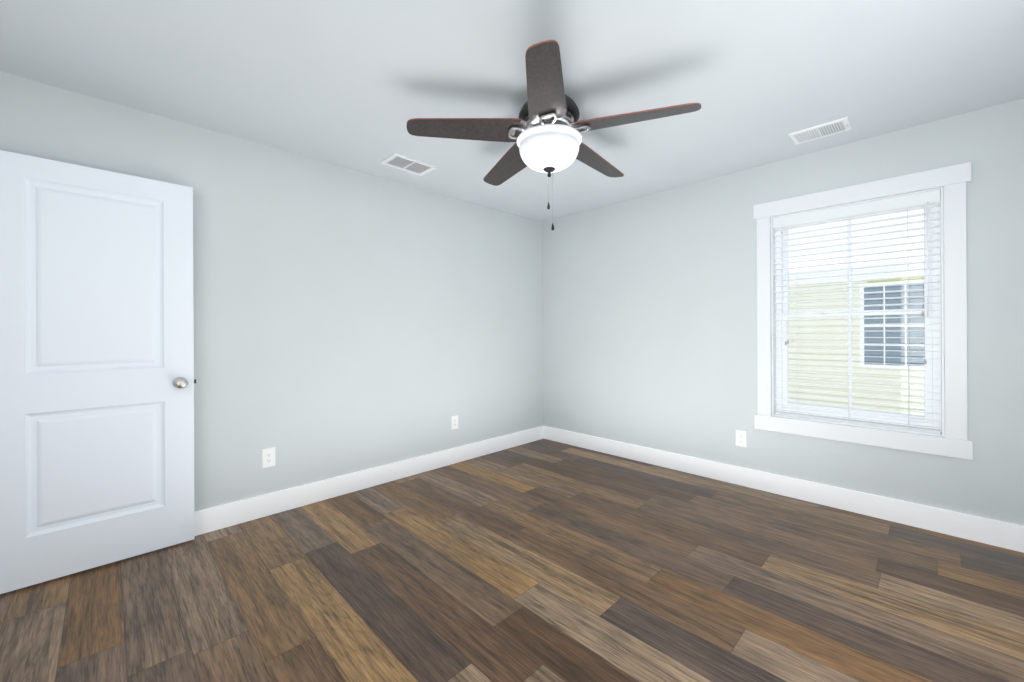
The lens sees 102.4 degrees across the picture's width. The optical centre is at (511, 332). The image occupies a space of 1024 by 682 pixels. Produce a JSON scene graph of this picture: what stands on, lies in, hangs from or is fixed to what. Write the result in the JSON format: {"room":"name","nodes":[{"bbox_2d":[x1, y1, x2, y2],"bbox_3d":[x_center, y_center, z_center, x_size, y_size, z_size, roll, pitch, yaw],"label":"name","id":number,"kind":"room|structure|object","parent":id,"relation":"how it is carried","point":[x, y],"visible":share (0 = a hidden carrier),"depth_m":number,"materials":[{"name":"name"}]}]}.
{"room":"empty bedroom","nodes":[
{"label":"empty bedroom","id":0,"kind":"room"},
{"bbox_2d":[0,71,542,510],"bbox_3d":[-1.484,-0.017,2.953,5.300,2.440,0.150,0,0,-45],"label":"wall","id":1,"kind":"structure","parent":0,"point":[347,320],"depth_m":2.95,"materials":[{"name":"paint"}]},
{"bbox_2d":[0,150,195,593],"bbox_3d":[-2.114,0.178,2.114,0.784,2.032,0.146,0,0,-45],"label":"door","id":2,"kind":"structure","parent":1,"relation":"in","point":[97,380],"depth_m":2.09,"materials":[{"name":"white painted wood"},{"name":"satin nickel"}]},
{"bbox_2d":[262,447,274,467],"bbox_3d":[-1.607,0.826,2.717,0.078,0.124,0.008,0,0,-45],"label":"electrical outlet","id":3,"kind":"object","parent":1,"relation":"attached to","point":[268,457],"visible":1,"depth_m":2.71,"materials":[{"name":"white plastic"}]},
{"bbox_2d":[195,426,543,535],"bbox_3d":[-1.426,1.131,2.888,4.984,0.142,0.016,0,0,-45],"label":"baseboard","id":4,"kind":"structure","parent":1,"relation":"attached to","point":[211,519],"depth_m":3.05,"materials":[{"name":"white wood"}]},
{"bbox_2d":[451,415,457,429],"bbox_3d":[-0.525,0.826,3.782,0.078,0.124,0.008,0,0,-45],"label":"electrical outlet","id":5,"kind":"object","parent":1,"relation":"attached to","point":[454,422],"visible":1,"depth_m":3.78,"materials":[{"name":"white plastic"}]},
{"bbox_2d":[0,439,1023,681],"bbox_3d":[-0.163,1.246,1.617,5.300,0.100,3.900,0,0,-45],"label":"floor","id":6,"kind":"structure","parent":0,"point":[543,560],"depth_m":1.88,"materials":[{"name":"brown wood"}]},
{"bbox_2d":[0,0,1023,221],"bbox_3d":[-0.176,-1.294,1.617,5.300,0.100,3.900,0,0,-45],"label":"ceiling","id":7,"kind":"structure","parent":0,"point":[356,85],"depth_m":1.96,"materials":[{"name":"paint"}]},
{"bbox_2d":[380,153,436,175],"bbox_3d":[-0.761,-1.236,3.038,0.350,0.010,0.210,0,0,-45],"label":"ceiling vent","id":8,"kind":"object","parent":7,"relation":"in","point":[403,163],"visible":1,"depth_m":3.03,"materials":[{"name":"white metal"}]},
{"bbox_2d":[407,40,700,229],"bbox_3d":[0.233,-0.920,2.255,1.380,0.653,1.427,0,0,-45],"label":"ceiling fan","id":9,"kind":"object","parent":7,"relation":"hanging from","point":[546,129],"visible":1,"depth_m":2.09,"materials":[{"name":"brown wood"}]},
{"bbox_2d":[788,117,852,144],"bbox_3d":[1.919,-1.248,2.564,0.202,0.015,0.296,0,0,-45],"label":"ceiling vent","id":10,"kind":"object","parent":7,"relation":"in","point":[828,128],"visible":1,"depth_m":2.55,"materials":[{"name":"white metal"}]},
{"bbox_2d":[542,98,1023,525],"bbox_3d":[1.719,-0.034,3.369,0.150,2.440,3.750,0,0,-45],"label":"wall","id":11,"kind":"structure","parent":0,"point":[649,321],"depth_m":3.22,"materials":[{"name":"paint"}]},
{"bbox_2d":[736,430,746,446],"bbox_3d":[1.781,0.824,3.198,0.008,0.124,0.078,0,0,-45],"label":"electrical outlet","id":12,"kind":"object","parent":11,"relation":"attached to","point":[741,438],"visible":1,"depth_m":3.19,"materials":[{"name":"white plastic"}]},
{"bbox_2d":[544,426,1023,552],"bbox_3d":[1.613,1.116,3.364,0.016,0.142,3.600,0,0,-45],"label":"baseboard","id":13,"kind":"structure","parent":11,"relation":"attached to","point":[1002,534],"depth_m":2.81,"materials":[{"name":"white wood"}]},
{"bbox_2d":[753,162,972,459],"bbox_3d":[2.280,-0.121,2.782,0.173,1.691,1.104,0,0,-45],"label":"window unit","id":14,"kind":"structure","parent":11,"relation":"in","point":[929,375],"depth_m":2.62,"materials":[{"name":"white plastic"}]},
{"bbox_2d":[773,190,939,433],"bbox_3d":[2.256,-0.120,2.758,0.069,1.449,0.856,0,0,-45],"label":"window blinds","id":15,"kind":"object","parent":14,"relation":"attached to","point":[926,198],"visible":1,"depth_m":2.70,"materials":[{"name":"white plastic"}]},
{"bbox_3d":[3.459,4.277,5.444,5.190,0.200,32.000,0,0,-45],"label":"ground","id":16,"kind":"structure","parent":0,"visible":0},
{"bbox_2d":[788,209,924,415],"bbox_3d":[7.303,-0.249,9.249,7.023,8.812,32.000,0,0,-45],"label":"window glass","id":17,"kind":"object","parent":16,"relation":"on","point":[812,356],"depth_m":6.67,"materials":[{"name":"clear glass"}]}
]}

